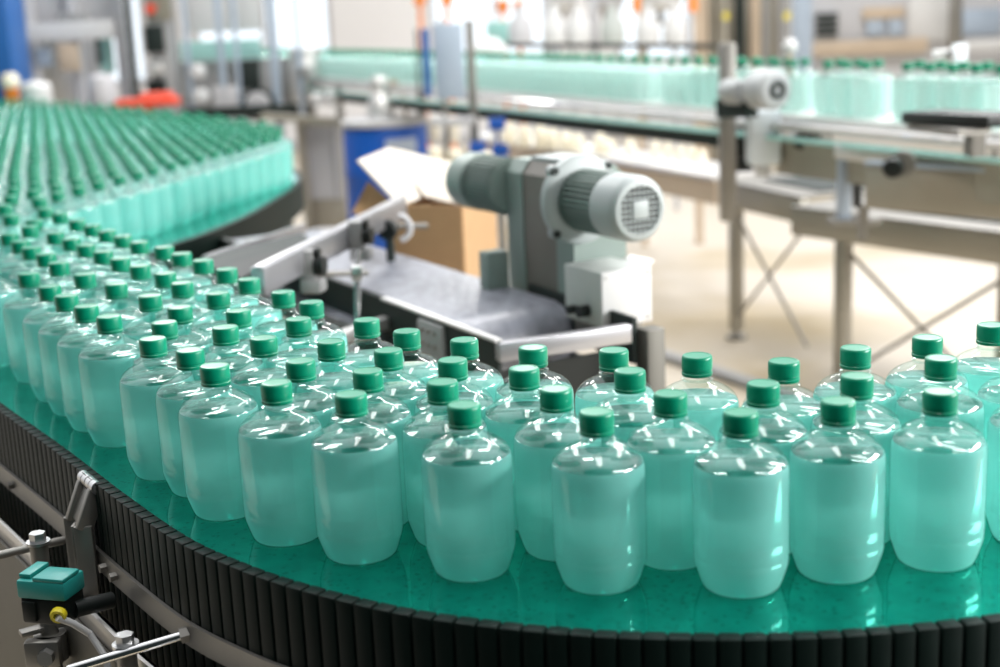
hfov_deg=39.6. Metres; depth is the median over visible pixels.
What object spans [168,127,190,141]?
water bottle
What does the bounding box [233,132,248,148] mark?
water bottle
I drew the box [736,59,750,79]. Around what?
water bottle
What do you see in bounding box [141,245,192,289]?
water bottle
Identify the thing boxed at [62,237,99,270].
water bottle
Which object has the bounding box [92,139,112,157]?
water bottle
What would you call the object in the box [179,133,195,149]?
water bottle
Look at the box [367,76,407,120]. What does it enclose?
jug
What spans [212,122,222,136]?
water bottle
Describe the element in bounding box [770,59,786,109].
water bottle
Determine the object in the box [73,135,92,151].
water bottle
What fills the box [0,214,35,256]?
water bottle
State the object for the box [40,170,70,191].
water bottle
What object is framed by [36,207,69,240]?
water bottle
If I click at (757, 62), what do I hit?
water bottle
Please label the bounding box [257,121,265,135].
water bottle
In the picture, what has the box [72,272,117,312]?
water bottle
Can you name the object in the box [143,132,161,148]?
water bottle
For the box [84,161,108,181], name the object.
water bottle
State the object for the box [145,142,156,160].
water bottle
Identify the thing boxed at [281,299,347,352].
water bottle
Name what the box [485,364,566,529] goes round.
water bottle
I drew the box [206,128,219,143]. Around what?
water bottle
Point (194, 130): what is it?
water bottle
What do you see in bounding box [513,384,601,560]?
water bottle
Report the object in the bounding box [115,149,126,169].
water bottle
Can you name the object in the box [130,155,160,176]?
water bottle
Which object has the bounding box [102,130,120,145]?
water bottle
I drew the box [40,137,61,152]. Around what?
water bottle
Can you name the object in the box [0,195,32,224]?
water bottle
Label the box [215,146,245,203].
water bottle
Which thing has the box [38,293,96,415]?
water bottle
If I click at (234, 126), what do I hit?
water bottle
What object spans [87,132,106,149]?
water bottle
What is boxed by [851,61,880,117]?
water bottle
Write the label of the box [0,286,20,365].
water bottle
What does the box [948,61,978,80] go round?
water bottle
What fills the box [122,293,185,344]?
water bottle
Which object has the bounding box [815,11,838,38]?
vent
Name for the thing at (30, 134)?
water bottle
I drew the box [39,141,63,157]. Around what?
water bottle
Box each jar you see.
[310,93,324,105]
[325,92,339,105]
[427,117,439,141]
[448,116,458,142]
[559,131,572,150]
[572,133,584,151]
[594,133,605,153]
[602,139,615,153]
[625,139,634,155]
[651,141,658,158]
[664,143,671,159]
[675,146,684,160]
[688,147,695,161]
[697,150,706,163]
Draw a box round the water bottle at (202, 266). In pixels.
[187,258,233,308]
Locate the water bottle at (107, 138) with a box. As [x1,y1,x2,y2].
[106,137,115,154]
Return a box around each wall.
[60,0,992,141]
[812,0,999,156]
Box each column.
[0,0,31,101]
[791,0,811,135]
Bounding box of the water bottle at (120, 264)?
[96,256,150,298]
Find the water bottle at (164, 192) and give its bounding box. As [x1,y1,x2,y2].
[137,166,173,230]
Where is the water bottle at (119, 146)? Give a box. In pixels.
[112,144,122,163]
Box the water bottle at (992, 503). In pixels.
[985,413,999,540]
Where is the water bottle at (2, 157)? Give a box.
[0,155,7,175]
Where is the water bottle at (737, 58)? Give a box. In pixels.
[736,57,751,71]
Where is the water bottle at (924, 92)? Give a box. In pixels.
[913,63,944,110]
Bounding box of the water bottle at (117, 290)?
[95,281,150,335]
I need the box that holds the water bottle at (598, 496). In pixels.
[551,406,646,594]
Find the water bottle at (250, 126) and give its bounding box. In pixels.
[248,124,261,138]
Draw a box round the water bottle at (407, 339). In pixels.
[383,328,437,385]
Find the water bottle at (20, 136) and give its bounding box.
[9,135,28,150]
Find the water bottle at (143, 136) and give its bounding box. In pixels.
[138,134,147,151]
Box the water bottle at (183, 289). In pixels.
[155,280,215,334]
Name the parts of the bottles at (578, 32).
teal panel, post, post, post, post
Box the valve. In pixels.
[736,137,753,171]
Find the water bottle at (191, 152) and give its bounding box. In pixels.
[180,149,209,169]
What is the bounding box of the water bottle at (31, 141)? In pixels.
[23,140,46,155]
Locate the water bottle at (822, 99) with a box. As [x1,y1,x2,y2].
[813,60,840,114]
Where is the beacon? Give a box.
[0,73,19,107]
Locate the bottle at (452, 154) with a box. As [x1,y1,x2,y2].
[447,149,460,161]
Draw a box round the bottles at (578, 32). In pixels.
[486,0,715,246]
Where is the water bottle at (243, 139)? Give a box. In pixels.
[234,136,258,154]
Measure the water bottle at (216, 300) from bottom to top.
0.198 m
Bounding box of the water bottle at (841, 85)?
[832,61,859,115]
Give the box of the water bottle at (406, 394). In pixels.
[367,347,426,421]
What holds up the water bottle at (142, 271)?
on the conveyor at (241, 601)
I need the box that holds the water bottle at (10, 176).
[0,173,25,196]
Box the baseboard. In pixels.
[291,121,848,150]
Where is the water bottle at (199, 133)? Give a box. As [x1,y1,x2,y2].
[193,131,207,146]
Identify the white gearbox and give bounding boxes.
[745,109,780,176]
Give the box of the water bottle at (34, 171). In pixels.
[20,168,49,189]
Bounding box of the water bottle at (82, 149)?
[78,147,99,164]
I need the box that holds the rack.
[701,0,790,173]
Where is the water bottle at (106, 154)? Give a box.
[98,152,120,173]
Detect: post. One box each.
[23,530,69,666]
[112,630,138,666]
[782,38,797,75]
[826,142,893,226]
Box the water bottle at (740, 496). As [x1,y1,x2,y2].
[692,407,788,598]
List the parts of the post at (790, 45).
stem, knob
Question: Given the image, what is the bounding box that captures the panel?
[415,20,478,160]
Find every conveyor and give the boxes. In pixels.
[0,168,999,666]
[220,229,665,416]
[290,77,999,203]
[468,131,773,203]
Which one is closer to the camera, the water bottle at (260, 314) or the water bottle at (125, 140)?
the water bottle at (260, 314)
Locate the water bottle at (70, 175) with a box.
[64,172,91,196]
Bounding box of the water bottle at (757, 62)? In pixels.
[746,59,763,75]
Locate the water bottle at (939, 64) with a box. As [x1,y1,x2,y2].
[926,61,955,79]
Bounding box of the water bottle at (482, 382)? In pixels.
[432,336,503,405]
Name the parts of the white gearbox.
knob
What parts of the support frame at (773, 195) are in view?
leg, plate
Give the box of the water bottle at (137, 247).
[117,240,167,281]
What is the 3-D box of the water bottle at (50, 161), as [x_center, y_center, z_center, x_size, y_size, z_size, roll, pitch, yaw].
[-1.498,-0.490,4.695,0.104,0.198,0.104,-3,13,-1]
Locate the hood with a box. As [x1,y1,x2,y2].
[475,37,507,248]
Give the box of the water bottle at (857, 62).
[845,59,871,76]
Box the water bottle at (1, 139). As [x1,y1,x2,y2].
[0,138,12,155]
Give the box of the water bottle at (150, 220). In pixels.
[122,170,159,237]
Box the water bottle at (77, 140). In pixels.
[75,139,94,155]
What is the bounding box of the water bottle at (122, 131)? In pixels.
[118,130,126,146]
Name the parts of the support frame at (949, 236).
leg, plate, leg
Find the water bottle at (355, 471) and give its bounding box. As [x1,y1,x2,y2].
[311,390,402,564]
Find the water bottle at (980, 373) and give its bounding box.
[957,321,999,397]
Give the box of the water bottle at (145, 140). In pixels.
[134,138,151,156]
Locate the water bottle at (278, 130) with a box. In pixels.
[270,127,292,172]
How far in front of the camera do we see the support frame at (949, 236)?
5.42 m
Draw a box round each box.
[352,147,497,277]
[479,249,509,289]
[564,257,651,329]
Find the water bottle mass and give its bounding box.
[0,48,715,145]
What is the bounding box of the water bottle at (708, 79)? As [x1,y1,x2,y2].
[701,58,717,105]
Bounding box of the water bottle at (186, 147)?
[176,144,193,163]
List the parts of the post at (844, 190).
post, foot plate, slot plate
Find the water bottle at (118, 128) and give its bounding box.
[116,127,124,142]
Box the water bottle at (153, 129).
[147,128,156,143]
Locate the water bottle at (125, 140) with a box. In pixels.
[122,137,134,155]
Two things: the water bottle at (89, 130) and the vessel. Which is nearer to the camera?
the water bottle at (89, 130)
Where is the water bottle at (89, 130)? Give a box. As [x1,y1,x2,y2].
[86,129,104,144]
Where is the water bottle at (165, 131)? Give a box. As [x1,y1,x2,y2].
[156,129,171,144]
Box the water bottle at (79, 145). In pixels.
[77,143,96,160]
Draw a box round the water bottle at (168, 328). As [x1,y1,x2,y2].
[132,319,192,374]
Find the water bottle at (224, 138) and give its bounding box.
[219,135,234,151]
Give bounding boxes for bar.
[18,618,78,637]
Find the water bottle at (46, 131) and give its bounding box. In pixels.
[40,130,59,144]
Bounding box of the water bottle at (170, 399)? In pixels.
[156,346,232,497]
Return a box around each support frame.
[716,173,864,347]
[790,194,999,381]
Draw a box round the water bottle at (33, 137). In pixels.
[23,136,44,151]
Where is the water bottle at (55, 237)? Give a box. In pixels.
[34,231,82,262]
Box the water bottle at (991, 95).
[983,64,999,127]
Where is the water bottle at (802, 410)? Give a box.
[742,357,819,438]
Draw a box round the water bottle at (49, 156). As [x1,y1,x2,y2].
[40,154,66,172]
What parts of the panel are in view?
edge trim, post, post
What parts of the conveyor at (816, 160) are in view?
leg, leg, panel, rail, handrail, rail, hand knob, panel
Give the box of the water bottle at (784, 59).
[783,58,798,72]
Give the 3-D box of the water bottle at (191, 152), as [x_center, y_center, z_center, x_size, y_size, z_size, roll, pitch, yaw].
[-1.056,-0.541,4.829,0.104,0.198,0.104,-9,15,-27]
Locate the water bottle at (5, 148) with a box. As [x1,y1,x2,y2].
[0,146,9,164]
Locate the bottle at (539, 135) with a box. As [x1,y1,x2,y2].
[533,126,546,148]
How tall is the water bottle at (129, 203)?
0.198 m
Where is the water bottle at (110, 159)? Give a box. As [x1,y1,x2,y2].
[102,157,124,179]
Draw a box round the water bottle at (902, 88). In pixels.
[892,62,921,120]
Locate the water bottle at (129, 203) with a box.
[103,175,142,240]
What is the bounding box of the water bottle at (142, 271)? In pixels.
[115,263,171,309]
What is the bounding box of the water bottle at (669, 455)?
[626,389,716,569]
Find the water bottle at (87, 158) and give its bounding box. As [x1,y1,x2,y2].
[80,156,105,175]
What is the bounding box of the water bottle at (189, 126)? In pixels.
[182,124,195,138]
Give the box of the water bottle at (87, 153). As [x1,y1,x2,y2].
[80,151,102,169]
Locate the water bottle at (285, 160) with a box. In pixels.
[263,134,291,185]
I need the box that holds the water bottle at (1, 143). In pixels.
[0,142,10,157]
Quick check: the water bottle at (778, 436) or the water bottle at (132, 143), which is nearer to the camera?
the water bottle at (778, 436)
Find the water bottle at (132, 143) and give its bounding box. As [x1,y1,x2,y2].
[127,141,137,159]
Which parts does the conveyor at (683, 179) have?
plate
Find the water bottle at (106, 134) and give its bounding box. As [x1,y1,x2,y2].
[104,133,112,149]
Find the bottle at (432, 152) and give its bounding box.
[428,148,440,158]
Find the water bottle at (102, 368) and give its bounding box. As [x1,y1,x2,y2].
[79,313,139,446]
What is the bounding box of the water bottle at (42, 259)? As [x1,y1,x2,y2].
[22,252,74,298]
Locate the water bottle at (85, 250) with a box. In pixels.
[63,243,114,277]
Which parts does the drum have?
drum lid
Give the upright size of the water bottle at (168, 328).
0.198 m
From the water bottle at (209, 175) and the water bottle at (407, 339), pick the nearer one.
the water bottle at (407, 339)
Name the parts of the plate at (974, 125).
plate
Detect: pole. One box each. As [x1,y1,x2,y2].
[413,0,429,148]
[440,0,455,149]
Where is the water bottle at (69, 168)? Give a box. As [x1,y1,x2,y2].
[63,166,90,186]
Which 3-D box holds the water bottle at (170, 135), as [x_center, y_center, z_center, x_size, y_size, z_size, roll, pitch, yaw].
[-1.307,-0.706,5.581,0.104,0.198,0.104,-3,13,-1]
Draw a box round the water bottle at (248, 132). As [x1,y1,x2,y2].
[245,129,259,144]
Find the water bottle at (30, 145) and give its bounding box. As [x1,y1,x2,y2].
[22,144,46,160]
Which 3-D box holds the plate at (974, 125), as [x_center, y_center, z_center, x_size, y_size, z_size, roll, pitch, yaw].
[1.361,-0.595,4.157,0.221,0.139,0.393,-8,14,-21]
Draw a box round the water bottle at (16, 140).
[8,139,28,155]
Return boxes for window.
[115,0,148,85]
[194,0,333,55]
[428,0,560,63]
[620,0,692,62]
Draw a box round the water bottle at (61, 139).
[57,138,78,153]
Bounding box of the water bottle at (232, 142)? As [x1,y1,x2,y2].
[221,139,247,157]
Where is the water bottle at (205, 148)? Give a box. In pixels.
[194,145,222,165]
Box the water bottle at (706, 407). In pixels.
[673,352,738,449]
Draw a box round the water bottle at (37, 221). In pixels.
[25,218,57,254]
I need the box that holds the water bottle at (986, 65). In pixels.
[971,62,999,81]
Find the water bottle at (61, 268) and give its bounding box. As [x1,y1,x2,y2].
[34,260,91,299]
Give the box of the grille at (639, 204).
[620,185,659,233]
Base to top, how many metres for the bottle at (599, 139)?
0.119 m
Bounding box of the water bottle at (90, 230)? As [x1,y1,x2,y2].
[72,224,118,260]
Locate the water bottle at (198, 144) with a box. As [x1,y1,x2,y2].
[190,141,207,160]
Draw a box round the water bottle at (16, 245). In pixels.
[0,239,48,285]
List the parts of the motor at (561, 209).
motor, gearbox plate, motor, gearbox plate, motor bracket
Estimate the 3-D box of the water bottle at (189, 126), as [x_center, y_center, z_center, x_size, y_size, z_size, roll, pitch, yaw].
[-1.323,-0.802,5.993,0.104,0.198,0.104,-11,15,-31]
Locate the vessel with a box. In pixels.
[288,47,324,115]
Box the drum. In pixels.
[340,115,427,249]
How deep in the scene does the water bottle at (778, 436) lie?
1.58 m
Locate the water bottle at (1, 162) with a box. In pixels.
[0,160,6,180]
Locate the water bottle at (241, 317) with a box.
[208,308,266,367]
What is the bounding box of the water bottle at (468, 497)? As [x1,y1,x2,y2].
[421,400,514,581]
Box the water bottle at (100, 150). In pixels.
[97,148,118,167]
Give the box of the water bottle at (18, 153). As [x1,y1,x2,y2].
[3,151,26,169]
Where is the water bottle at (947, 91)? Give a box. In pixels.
[935,63,967,108]
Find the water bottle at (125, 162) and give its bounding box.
[122,159,145,180]
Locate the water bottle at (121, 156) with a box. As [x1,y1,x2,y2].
[119,154,140,174]
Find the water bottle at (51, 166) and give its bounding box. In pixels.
[42,164,69,184]
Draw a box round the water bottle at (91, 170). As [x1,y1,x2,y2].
[85,167,109,190]
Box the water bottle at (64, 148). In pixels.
[60,146,82,162]
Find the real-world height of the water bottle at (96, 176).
0.198 m
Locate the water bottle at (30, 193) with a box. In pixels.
[16,189,54,217]
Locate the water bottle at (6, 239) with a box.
[0,232,33,267]
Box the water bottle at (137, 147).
[130,145,141,165]
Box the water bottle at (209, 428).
[179,362,259,520]
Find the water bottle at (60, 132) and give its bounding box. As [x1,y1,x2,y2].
[56,131,75,145]
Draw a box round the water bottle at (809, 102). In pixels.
[792,58,817,109]
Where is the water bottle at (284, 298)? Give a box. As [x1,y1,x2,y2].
[254,289,317,351]
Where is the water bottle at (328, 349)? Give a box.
[296,338,352,394]
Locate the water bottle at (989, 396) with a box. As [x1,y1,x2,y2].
[976,385,999,443]
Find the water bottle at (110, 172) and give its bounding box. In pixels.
[98,169,131,192]
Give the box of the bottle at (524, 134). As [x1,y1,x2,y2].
[517,125,530,147]
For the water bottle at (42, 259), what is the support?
on the conveyor at (241, 601)
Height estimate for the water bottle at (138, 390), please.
0.198 m
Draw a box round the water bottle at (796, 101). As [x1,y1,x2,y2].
[780,60,805,111]
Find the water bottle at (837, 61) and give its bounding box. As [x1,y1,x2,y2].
[827,59,851,75]
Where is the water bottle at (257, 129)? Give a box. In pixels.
[255,127,270,142]
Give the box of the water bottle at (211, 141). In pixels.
[203,138,222,156]
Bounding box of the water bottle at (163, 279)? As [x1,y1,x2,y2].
[149,271,197,322]
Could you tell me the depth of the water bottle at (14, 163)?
4.63 m
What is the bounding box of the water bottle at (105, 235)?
[86,229,133,266]
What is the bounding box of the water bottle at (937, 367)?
[895,354,984,436]
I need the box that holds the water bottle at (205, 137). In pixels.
[199,134,215,150]
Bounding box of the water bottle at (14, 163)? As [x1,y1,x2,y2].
[1,161,27,180]
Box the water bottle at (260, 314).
[221,277,281,335]
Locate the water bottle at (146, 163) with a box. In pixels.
[135,160,166,182]
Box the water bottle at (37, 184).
[19,181,51,204]
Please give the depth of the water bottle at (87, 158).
4.69 m
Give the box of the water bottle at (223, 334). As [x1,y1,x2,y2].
[192,324,263,384]
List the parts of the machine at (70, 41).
motor plate, panel, panel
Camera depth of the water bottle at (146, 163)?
4.46 m
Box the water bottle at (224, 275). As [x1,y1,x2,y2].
[201,267,258,320]
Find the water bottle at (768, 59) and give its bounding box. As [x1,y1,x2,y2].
[767,57,783,71]
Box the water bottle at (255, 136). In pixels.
[246,133,269,150]
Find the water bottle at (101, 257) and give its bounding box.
[89,249,132,298]
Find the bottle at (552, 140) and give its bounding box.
[546,128,558,149]
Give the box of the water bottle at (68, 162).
[60,160,88,179]
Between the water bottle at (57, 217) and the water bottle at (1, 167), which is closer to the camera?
the water bottle at (57, 217)
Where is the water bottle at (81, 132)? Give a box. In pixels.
[71,131,92,146]
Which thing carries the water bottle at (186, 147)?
on the conveyor at (241, 601)
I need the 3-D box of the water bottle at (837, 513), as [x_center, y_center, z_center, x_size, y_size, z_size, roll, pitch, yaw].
[0.370,0.169,1.525,0.104,0.198,0.104,-9,15,-27]
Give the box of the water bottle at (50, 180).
[41,176,73,198]
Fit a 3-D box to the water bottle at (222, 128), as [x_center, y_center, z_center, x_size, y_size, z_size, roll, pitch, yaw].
[-1.152,-0.773,5.837,0.104,0.198,0.104,-3,13,-3]
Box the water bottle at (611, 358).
[574,346,653,423]
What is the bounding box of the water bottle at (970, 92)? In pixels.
[959,64,991,109]
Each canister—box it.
[20,80,52,106]
[86,72,117,110]
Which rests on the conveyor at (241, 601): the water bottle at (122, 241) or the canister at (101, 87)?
the water bottle at (122, 241)
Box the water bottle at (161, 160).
[149,156,179,178]
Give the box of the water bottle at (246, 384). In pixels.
[230,334,296,418]
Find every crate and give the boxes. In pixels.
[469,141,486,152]
[488,117,505,144]
[491,143,508,155]
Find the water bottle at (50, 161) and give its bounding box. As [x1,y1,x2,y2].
[41,158,66,178]
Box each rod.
[0,536,65,558]
[67,627,189,666]
[318,270,368,276]
[351,249,362,318]
[396,223,427,228]
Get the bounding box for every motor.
[445,152,664,293]
[716,42,790,221]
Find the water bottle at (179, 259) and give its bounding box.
[157,251,211,295]
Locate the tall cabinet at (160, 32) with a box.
[143,0,184,122]
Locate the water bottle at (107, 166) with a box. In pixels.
[104,163,127,185]
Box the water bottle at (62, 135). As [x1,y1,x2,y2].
[55,134,76,149]
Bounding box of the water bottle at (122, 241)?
[101,234,150,274]
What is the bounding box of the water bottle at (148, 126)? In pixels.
[137,125,153,140]
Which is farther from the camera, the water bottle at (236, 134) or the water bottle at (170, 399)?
the water bottle at (236, 134)
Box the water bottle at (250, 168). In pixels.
[227,143,257,199]
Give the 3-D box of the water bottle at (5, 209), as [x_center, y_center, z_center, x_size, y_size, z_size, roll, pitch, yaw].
[-1.248,-0.229,3.529,0.104,0.198,0.104,1,14,15]
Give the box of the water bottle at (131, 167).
[117,164,149,187]
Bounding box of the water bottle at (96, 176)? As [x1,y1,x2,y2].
[84,173,114,198]
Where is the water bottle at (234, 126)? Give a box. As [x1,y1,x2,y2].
[230,123,238,137]
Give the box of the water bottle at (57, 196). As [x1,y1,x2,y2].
[50,191,81,232]
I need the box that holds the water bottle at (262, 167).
[240,140,269,194]
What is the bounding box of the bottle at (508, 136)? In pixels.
[500,122,516,146]
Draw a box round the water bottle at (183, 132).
[175,130,194,145]
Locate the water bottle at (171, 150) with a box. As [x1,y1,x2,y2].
[161,148,180,167]
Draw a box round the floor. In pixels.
[282,127,999,423]
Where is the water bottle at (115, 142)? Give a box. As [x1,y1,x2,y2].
[108,140,118,158]
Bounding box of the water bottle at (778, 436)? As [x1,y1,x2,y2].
[717,379,808,553]
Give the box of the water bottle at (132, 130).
[130,128,140,143]
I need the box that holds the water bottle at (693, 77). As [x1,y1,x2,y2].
[687,58,707,104]
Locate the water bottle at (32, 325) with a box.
[23,284,74,401]
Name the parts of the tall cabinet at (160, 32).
door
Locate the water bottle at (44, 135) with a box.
[40,134,60,148]
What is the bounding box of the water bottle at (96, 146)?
[94,144,103,162]
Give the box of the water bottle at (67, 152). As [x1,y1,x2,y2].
[60,150,84,168]
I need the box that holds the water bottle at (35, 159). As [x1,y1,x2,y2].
[21,157,47,176]
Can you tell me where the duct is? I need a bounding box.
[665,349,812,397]
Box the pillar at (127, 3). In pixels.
[123,0,141,116]
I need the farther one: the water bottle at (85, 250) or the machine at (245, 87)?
the machine at (245, 87)
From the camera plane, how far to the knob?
4.49 m
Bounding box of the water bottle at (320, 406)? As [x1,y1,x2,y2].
[264,357,335,433]
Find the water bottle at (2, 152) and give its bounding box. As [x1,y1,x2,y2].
[0,150,8,168]
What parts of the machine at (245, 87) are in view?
panel, steel panel, panel, drive motor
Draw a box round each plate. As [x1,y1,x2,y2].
[202,223,389,343]
[902,109,999,157]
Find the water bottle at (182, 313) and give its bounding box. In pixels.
[167,304,212,360]
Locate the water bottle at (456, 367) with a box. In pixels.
[414,356,494,421]
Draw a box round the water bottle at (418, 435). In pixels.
[402,378,488,545]
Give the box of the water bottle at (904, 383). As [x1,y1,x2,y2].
[885,334,967,399]
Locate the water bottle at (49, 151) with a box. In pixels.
[39,149,65,166]
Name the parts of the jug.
handle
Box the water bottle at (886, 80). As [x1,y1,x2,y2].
[864,60,891,114]
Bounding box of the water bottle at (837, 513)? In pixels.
[789,396,886,583]
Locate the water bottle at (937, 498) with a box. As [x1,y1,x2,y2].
[889,386,987,571]
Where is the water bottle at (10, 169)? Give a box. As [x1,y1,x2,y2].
[0,167,27,187]
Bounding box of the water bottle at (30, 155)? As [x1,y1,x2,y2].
[20,153,47,170]
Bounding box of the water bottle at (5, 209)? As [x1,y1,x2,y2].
[0,204,25,234]
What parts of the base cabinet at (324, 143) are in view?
post, door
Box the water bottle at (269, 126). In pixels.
[265,124,283,140]
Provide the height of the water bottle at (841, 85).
0.198 m
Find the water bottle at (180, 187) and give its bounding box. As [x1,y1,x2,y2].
[157,161,191,224]
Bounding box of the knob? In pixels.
[882,150,916,178]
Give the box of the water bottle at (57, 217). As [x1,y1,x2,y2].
[41,212,84,240]
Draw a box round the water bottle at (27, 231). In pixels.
[9,225,56,255]
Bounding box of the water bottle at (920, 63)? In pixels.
[905,60,933,78]
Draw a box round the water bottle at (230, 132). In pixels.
[225,129,239,144]
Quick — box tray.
[114,91,180,117]
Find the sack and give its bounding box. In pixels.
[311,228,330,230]
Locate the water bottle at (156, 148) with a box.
[142,146,169,166]
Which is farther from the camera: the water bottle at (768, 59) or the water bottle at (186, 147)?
the water bottle at (768, 59)
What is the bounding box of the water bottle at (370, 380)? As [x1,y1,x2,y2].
[329,367,411,523]
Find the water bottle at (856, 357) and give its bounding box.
[812,344,896,417]
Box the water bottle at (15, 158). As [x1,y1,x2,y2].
[2,156,26,176]
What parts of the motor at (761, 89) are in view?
post, arm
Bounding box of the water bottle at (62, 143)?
[58,142,80,158]
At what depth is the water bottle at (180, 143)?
5.17 m
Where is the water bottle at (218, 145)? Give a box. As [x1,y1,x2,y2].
[208,142,235,161]
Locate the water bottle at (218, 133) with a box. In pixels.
[212,131,228,147]
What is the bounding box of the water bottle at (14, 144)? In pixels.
[6,143,27,159]
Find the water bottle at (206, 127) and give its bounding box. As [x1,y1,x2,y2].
[201,125,219,139]
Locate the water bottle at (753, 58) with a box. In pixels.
[744,57,759,71]
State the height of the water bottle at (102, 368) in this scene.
0.198 m
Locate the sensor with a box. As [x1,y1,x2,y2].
[16,561,115,666]
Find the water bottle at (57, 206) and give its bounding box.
[47,183,76,210]
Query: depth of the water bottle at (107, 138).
5.48 m
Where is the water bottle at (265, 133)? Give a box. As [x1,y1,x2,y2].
[258,130,280,147]
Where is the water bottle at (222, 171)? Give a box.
[200,150,231,208]
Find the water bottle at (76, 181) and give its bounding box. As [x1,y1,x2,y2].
[63,178,96,204]
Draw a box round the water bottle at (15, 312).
[3,271,55,383]
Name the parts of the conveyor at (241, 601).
skirt panel, hinged bracket, arm, guard rail, support frame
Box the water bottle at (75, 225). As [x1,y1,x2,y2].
[57,218,102,254]
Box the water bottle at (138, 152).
[135,150,145,170]
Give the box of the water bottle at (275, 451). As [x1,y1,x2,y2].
[238,378,321,546]
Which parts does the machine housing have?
panel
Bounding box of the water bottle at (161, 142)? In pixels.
[151,139,169,157]
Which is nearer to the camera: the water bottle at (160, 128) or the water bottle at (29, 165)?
the water bottle at (29, 165)
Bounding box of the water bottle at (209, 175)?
[185,154,218,213]
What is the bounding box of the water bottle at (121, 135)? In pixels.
[120,134,129,150]
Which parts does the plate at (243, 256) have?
plate, bed plate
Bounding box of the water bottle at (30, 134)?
[23,133,44,147]
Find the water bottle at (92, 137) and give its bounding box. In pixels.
[90,136,109,153]
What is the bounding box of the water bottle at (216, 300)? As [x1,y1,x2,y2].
[189,291,252,338]
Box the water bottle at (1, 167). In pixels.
[0,165,7,185]
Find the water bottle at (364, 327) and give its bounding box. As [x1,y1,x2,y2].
[333,317,403,371]
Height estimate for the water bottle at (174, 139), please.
0.198 m
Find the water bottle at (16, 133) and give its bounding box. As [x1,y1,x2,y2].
[9,132,28,146]
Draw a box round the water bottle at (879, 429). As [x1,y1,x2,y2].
[810,371,901,543]
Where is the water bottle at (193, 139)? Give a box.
[184,137,202,153]
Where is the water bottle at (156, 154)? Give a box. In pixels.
[145,151,165,172]
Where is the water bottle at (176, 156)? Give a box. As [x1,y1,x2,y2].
[165,152,194,173]
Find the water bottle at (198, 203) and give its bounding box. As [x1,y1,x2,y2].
[171,157,205,219]
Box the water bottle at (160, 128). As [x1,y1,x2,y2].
[152,126,169,140]
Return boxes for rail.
[251,196,412,295]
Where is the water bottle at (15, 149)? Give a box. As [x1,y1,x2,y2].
[5,147,28,165]
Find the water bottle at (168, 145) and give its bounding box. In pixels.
[164,143,174,160]
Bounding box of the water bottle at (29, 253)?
[8,246,49,299]
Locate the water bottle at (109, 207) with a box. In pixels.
[82,180,121,246]
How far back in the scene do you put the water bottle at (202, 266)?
2.56 m
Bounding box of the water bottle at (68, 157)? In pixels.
[61,155,85,173]
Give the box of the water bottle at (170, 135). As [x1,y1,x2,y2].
[161,133,176,148]
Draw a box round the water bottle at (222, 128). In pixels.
[218,125,233,140]
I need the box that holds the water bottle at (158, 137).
[147,135,165,152]
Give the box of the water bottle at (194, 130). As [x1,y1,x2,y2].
[187,127,207,142]
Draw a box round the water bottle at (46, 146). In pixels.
[41,145,64,161]
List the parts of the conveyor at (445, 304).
plate, under panel, plate, leg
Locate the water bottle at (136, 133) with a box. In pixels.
[134,131,144,147]
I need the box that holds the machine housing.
[857,160,999,239]
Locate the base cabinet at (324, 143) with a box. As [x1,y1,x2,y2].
[296,123,347,228]
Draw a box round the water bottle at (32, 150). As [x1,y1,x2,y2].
[22,148,47,165]
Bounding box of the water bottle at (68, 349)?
[57,303,123,431]
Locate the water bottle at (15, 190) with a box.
[6,186,31,213]
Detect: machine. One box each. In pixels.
[23,0,133,116]
[180,0,305,140]
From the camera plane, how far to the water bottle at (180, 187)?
4.39 m
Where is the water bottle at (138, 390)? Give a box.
[120,335,193,479]
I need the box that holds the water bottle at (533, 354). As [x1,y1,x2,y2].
[496,344,574,422]
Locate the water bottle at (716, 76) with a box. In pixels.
[715,72,738,98]
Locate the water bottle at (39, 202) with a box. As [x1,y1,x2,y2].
[21,197,62,227]
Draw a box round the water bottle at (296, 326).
[266,316,333,373]
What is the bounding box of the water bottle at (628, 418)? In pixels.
[601,366,673,448]
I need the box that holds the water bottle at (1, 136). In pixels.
[0,135,12,150]
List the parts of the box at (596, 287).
lid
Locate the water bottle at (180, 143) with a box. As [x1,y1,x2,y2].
[170,140,188,157]
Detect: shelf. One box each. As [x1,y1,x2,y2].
[260,112,346,229]
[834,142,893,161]
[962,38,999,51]
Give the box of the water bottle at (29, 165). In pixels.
[21,163,46,182]
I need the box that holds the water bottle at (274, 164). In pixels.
[252,137,281,190]
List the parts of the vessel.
leg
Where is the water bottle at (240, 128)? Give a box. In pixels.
[237,126,251,141]
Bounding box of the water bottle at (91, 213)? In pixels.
[62,186,103,245]
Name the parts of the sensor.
optic arm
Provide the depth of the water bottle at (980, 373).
1.80 m
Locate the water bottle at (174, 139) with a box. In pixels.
[165,136,184,152]
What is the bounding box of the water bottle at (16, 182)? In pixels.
[0,179,28,202]
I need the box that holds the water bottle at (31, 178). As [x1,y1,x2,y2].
[19,174,49,196]
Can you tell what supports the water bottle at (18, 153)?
on the conveyor at (241, 601)

